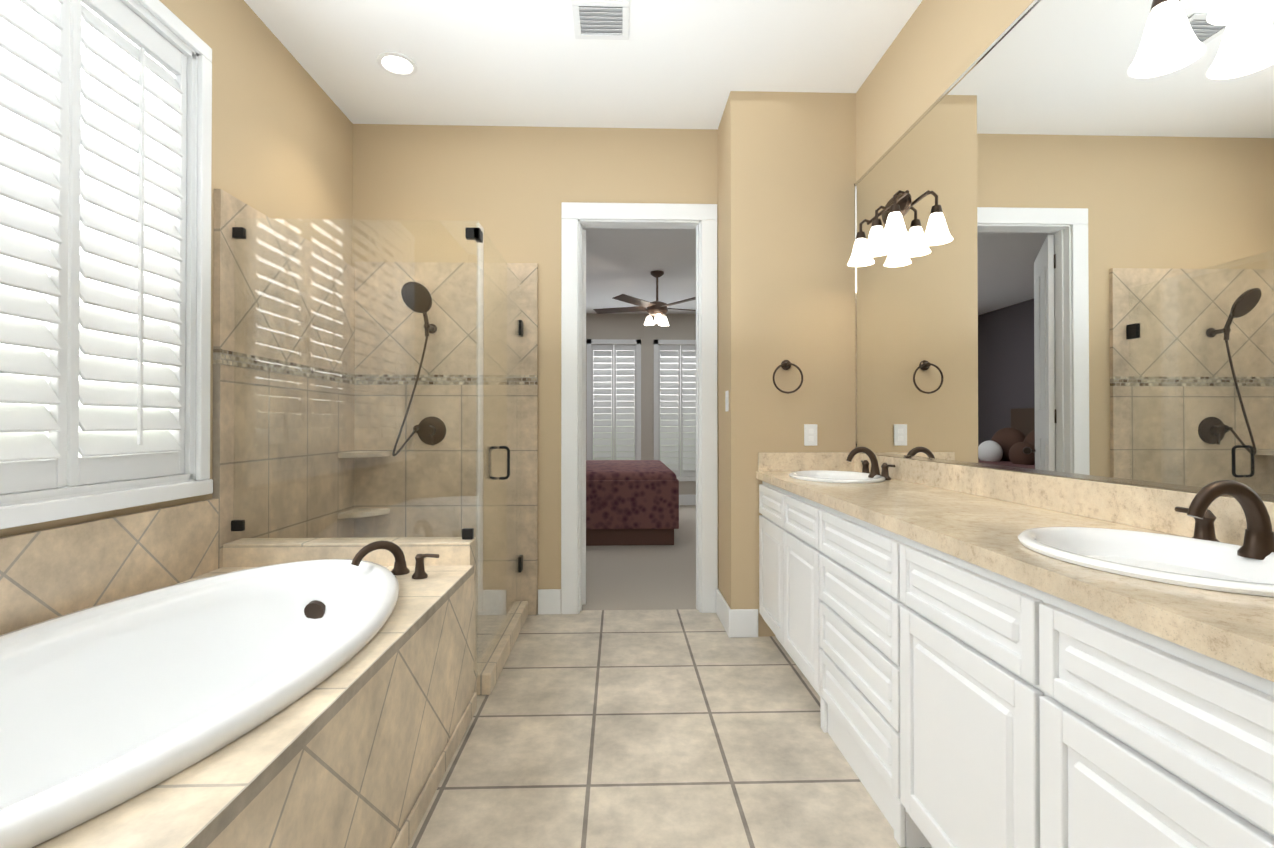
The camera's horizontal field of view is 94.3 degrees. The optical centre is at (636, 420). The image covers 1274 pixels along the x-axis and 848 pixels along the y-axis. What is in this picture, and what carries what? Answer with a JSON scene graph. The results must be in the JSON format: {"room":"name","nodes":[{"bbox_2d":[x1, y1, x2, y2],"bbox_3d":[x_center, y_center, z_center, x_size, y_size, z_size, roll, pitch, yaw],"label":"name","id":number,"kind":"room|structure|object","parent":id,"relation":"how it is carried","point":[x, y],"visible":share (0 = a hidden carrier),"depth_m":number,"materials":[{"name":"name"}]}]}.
{"room":"bathroom","nodes":[
{"label":"bathroom","id":0,"kind":"room"},
{"bbox_2d":[0,0,352,536],"bbox_3d":[-1.695,-0.325,1.044,0.120,2.960,5.260,0,0,-2],"label":"wall","id":1,"kind":"structure","parent":0,"point":[282,137],"depth_m":2.69,"materials":[{"name":"beige paint"}]},
{"bbox_2d":[0,0,212,528],"bbox_3d":[-1.686,-0.588,1.271,0.152,1.730,2.050,0,0,-2],"label":"window","id":2,"kind":"structure","parent":1,"relation":"in","point":[22,513],"depth_m":2.24,"materials":[{"name":"white wood"}]},
{"bbox_2d":[0,0,195,503],"bbox_3d":[-1.666,-0.588,1.272,0.065,1.606,1.926,0,0,-2],"label":"window shutters","id":3,"kind":"object","parent":2,"relation":"attached to","point":[114,444],"visible":1,"depth_m":1.83,"materials":[{"name":"white wood"}]},
{"bbox_2d":[0,499,218,634],"bbox_3d":[-1.629,0.729,1.279,0.024,0.855,2.100,0,0,-2],"label":"wall tile","id":4,"kind":"structure","parent":1,"relation":"attached to","point":[49,573],"depth_m":1.80,"materials":[{"name":"beige tile"}]},
{"bbox_2d":[212,189,355,568],"bbox_3d":[-1.679,0.108,2.942,0.028,2.120,1.219,0,0,-2],"label":"shower wall tile","id":5,"kind":"structure","parent":1,"relation":"attached to","point":[228,208],"depth_m":2.74,"materials":[{"name":"tile"}]},
{"bbox_2d":[352,124,717,613],"bbox_3d":[-0.665,-0.307,3.647,2.340,2.960,0.120,0,0,-2],"label":"wall","id":6,"kind":"structure","parent":0,"point":[510,189],"depth_m":3.59,"materials":[{"name":"beige paint"}]},
{"bbox_2d":[356,262,537,614],"bbox_3d":[-1.142,0.113,3.555,1.079,2.120,0.027,0,0,-2],"label":"shower wall tile","id":7,"kind":"structure","parent":6,"relation":"attached to","point":[527,273],"depth_m":3.54,"materials":[{"name":"tile"}]},
{"bbox_2d":[582,229,585,604],"bbox_3d":[-0.555,-0.020,4.044,0.447,2.368,0.679,0,0,-2],"label":"open door leaf","id":8,"kind":"structure","parent":6,"relation":"in","point":[583,417],"depth_m":3.73,"materials":[{"name":"white wood"}]},
{"bbox_2d":[561,202,717,613],"bbox_3d":[0.014,-0.074,3.669,0.950,2.495,0.161,0,0,-2],"label":"door frame","id":9,"kind":"structure","parent":6,"relation":"attached to","point":[577,217],"depth_m":3.60,"materials":[{"name":"white wood"}]},
{"bbox_2d":[244,0,921,129],"bbox_3d":[-0.185,-1.855,1.102,3.140,0.100,5.260,0,0,-2],"label":"ceiling","id":10,"kind":"structure","parent":0,"point":[680,64],"depth_m":2.90,"materials":[{"name":"white paint"}]},
{"bbox_2d":[377,52,416,75],"bbox_3d":[-1.204,-1.786,2.971,0.190,0.009,0.190,0,0,-2],"label":"recessed light","id":11,"kind":"object","parent":10,"relation":"in","point":[398,63],"visible":1,"depth_m":2.96,"materials":[{"name":"white"}]},
{"bbox_2d":[571,0,629,39],"bbox_3d":[-0.160,-1.787,2.647,0.250,0.013,0.250,0,0,-2],"label":"ceiling vent","id":12,"kind":"object","parent":10,"relation":"in","point":[602,19],"visible":1,"depth_m":2.64,"materials":[{"name":"white metal"}]},
{"bbox_2d":[582,505,695,609],"bbox_3d":[-0.291,1.221,6.069,5.240,0.060,4.840,0,0,-2],"label":"floor","id":13,"kind":"structure","parent":0,"point":[640,577],"depth_m":4.52,"materials":[{"name":"beige carpet"}]},
{"bbox_2d":[586,460,678,545],"bbox_3d":[-1.218,0.519,6.496,3.170,1.350,2.000,0,0,-2],"label":"bed","id":14,"kind":"object","parent":13,"relation":"on","point":[632,502],"visible":0.08,"depth_m":5.58,"materials":[{"name":"red fabric"}]},
{"bbox_2d":[582,228,695,313],"bbox_3d":[-0.292,-1.579,6.119,5.240,0.100,4.780,0,0,-2],"label":"ceiling","id":15,"kind":"structure","parent":0,"point":[625,261],"depth_m":5.89,"materials":[{"name":"white paint"}]},
{"bbox_2d":[593,270,695,325],"bbox_3d":[0.209,-1.258,6.147,1.331,0.539,1.272,0,0,-2],"label":"ceiling fan","id":16,"kind":"object","parent":15,"relation":"hanging from","point":[656,310],"visible":0.9,"depth_m":6.05,"materials":[{"name":"brown wood"}]},
{"bbox_2d":[586,313,695,494],"bbox_3d":[-0.365,-0.153,8.438,5.240,2.720,0.120,0,0,-2],"label":"wall","id":17,"kind":"structure","parent":0,"point":[628,326],"depth_m":8.40,"materials":[{"name":"beige paint"}]},
{"bbox_2d":[587,339,695,480],"bbox_3d":[-0.329,-0.138,8.399,2.670,2.010,0.080,0,0,-2],"label":"blinds","id":18,"kind":"object","parent":17,"relation":"attached to","point":[626,433],"visible":0.44,"depth_m":8.41,"materials":[{"name":"white wood"}]},
{"bbox_2d":[679,495,695,504],"bbox_3d":[-0.363,1.132,8.359,4.998,0.150,0.018,0,0,-2],"label":"baseboard","id":19,"kind":"structure","parent":17,"relation":"attached to","point":[683,499],"depth_m":8.39,"materials":[{"name":"white wood"}]},
{"bbox_2d":[408,609,930,847],"bbox_3d":[-0.184,1.185,1.050,3.140,0.060,5.200,0,0,-2],"label":"floor","id":20,"kind":"structure","parent":0,"point":[685,728],"depth_m":2.07,"materials":[{"name":"beige tile"}]},
{"bbox_2d":[0,537,476,847],"bbox_3d":[-1.115,0.799,1.366,1.004,0.717,2.243,0,0,-2],"label":"tub surround","id":21,"kind":"object","parent":20,"relation":"on","point":[268,693],"visible":0.96,"depth_m":1.52,"materials":[{"name":"tile"}]},
{"bbox_2d":[351,540,438,578],"bbox_3d":[-0.876,0.514,2.196,0.295,0.136,0.185,0,0,-2],"label":"tub faucet","id":22,"kind":"object","parent":21,"relation":"on","point":[365,569],"depth_m":2.18,"materials":[{"name":"brown metal"}]},
{"bbox_2d":[231,218,527,694],"bbox_3d":[-1.145,0.174,2.978,1.044,1.990,1.125,0,0,-2],"label":"shower","id":23,"kind":"object","parent":20,"relation":"on","point":[498,631],"visible":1,"depth_m":2.65,"materials":[{"name":"glass"}]},
{"bbox_2d":[338,451,389,518],"bbox_3d":[-1.574,0.368,3.419,0.210,0.368,0.210,0,0,-2],"label":"shelf","id":24,"kind":"object","parent":23,"relation":"attached to","point":[382,511],"depth_m":3.38,"materials":[{"name":"tile"}]},
{"bbox_2d":[759,482,1273,847],"bbox_3d":[0.998,0.727,0.959,0.537,0.855,4.496,0,0,-2],"label":"bathroom vanity","id":25,"kind":"object","parent":20,"relation":"on","point":[982,657],"depth_m":1.18,"materials":[{"name":"white wood"}]},
{"bbox_2d":[756,470,1273,685],"bbox_3d":[0.990,0.280,0.961,0.552,0.040,4.496,0,0,-2],"label":"countertop","id":26,"kind":"structure","parent":25,"relation":"on","point":[1236,635],"depth_m":1.11,"materials":[{"name":"beige stone"}]},
{"bbox_2d":[776,470,907,481],"bbox_3d":[0.937,0.340,2.792,0.416,0.166,0.536,0,0,-2],"label":"sink","id":27,"kind":"object","parent":26,"relation":"in","point":[804,475],"depth_m":2.88,"materials":[{"name":"white ceramic"}]},
{"bbox_2d":[844,446,895,473],"bbox_3d":[1.073,0.198,2.798,0.167,0.148,0.352,0,0,-2],"label":"faucet","id":28,"kind":"object","parent":26,"relation":"on","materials":[{"name":"brown metal"}]},
{"bbox_2d":[964,522,1273,601],"bbox_3d":[0.989,0.328,1.113,0.416,0.166,0.536,0,0,-2],"label":"sink","id":29,"kind":"object","parent":26,"relation":"in","point":[1164,560],"depth_m":1.20,"materials":[{"name":"white ceramic"}]},
{"bbox_2d":[1168,480,1273,549],"bbox_3d":[1.126,0.186,1.118,0.167,0.148,0.352,0,0,-2],"label":"faucet","id":30,"kind":"object","parent":26,"relation":"on","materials":[{"name":"brown metal"}]},
{"bbox_2d":[718,91,855,636],"bbox_3d":[0.905,-0.308,3.486,0.810,2.960,0.540,0,0,-2],"label":"wall","id":31,"kind":"structure","parent":0,"point":[786,183],"depth_m":3.22,"materials":[{"name":"beige paint"}]},
{"bbox_2d":[716,589,733,637],"bbox_3d":[0.494,1.097,3.387,0.015,0.150,0.417,0,0,-2],"label":"baseboard","id":32,"kind":"structure","parent":31,"relation":"attached to","point":[725,614],"depth_m":3.28,"materials":[{"name":"white wood"}]},
{"bbox_2d":[725,391,728,410],"bbox_3d":[0.500,-0.106,3.297,0.010,0.115,0.070,0,0,-2],"label":"switch plate","id":33,"kind":"object","parent":31,"relation":"attached to","point":[726,400],"visible":0.98,"depth_m":3.28,"materials":[{"name":"white plastic"}]},
{"bbox_2d":[773,360,802,393],"bbox_3d":[0.810,-0.235,3.188,0.167,0.186,0.047,0,0,-2],"label":"towel ring","id":34,"kind":"object","parent":31,"relation":"attached to","point":[785,364],"visible":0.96,"depth_m":3.17,"materials":[{"name":"brown metal"}]},
{"bbox_2d":[804,424,816,445],"bbox_3d":[0.944,0.080,3.210,0.072,0.116,0.008,0,0,-2],"label":"electrical outlet plate","id":35,"kind":"object","parent":31,"relation":"attached to","point":[810,434],"visible":1,"depth_m":3.21,"materials":[{"name":"white plastic"}]},
{"bbox_2d":[856,0,1273,501],"bbox_3d":[1.332,-0.326,0.873,0.120,2.960,4.730,0,0,-2],"label":"wall","id":36,"kind":"structure","parent":0,"point":[936,49],"depth_m":2.54,"materials":[{"name":"beige paint"}]},
{"bbox_2d":[854,0,1273,500],"bbox_3d":[1.262,-0.574,0.976,0.010,1.463,4.496,0,0,-2],"label":"mirror","id":37,"kind":"object","parent":36,"relation":"attached to","point":[1073,277],"visible":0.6,"depth_m":1.64,"materials":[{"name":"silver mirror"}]},
{"bbox_2d":[847,190,910,266],"bbox_3d":[1.127,-0.910,2.747,0.155,0.266,0.488,0,0,-2],"label":"sconce","id":38,"kind":"object","parent":37,"relation":"attached to","point":[876,244],"visible":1,"depth_m":2.71,"materials":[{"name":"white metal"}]},
{"bbox_2d":[1128,0,1273,77],"bbox_3d":[1.178,-0.921,1.118,0.155,0.266,0.488,0,0,-2],"label":"sconce","id":39,"kind":"object","parent":37,"relation":"attached to","point":[1170,42],"visible":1,"depth_m":1.27,"materials":[{"name":"white glass"}]},
{"label":"outside","id":40,"kind":"structure","parent":0,"visible":0},
{"bbox_2d":[0,0,162,456],"bbox_3d":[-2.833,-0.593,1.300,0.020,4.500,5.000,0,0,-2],"label":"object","id":41,"kind":"object","parent":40,"point":[25,10],"depth_m":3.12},
{"bbox_2d":[593,350,695,475],"bbox_3d":[-0.195,-0.536,9.397,6.000,4.500,0.020,0,0,-2],"label":"panel","id":42,"kind":"object","parent":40,"point":[633,394],"depth_m":9.38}
]}

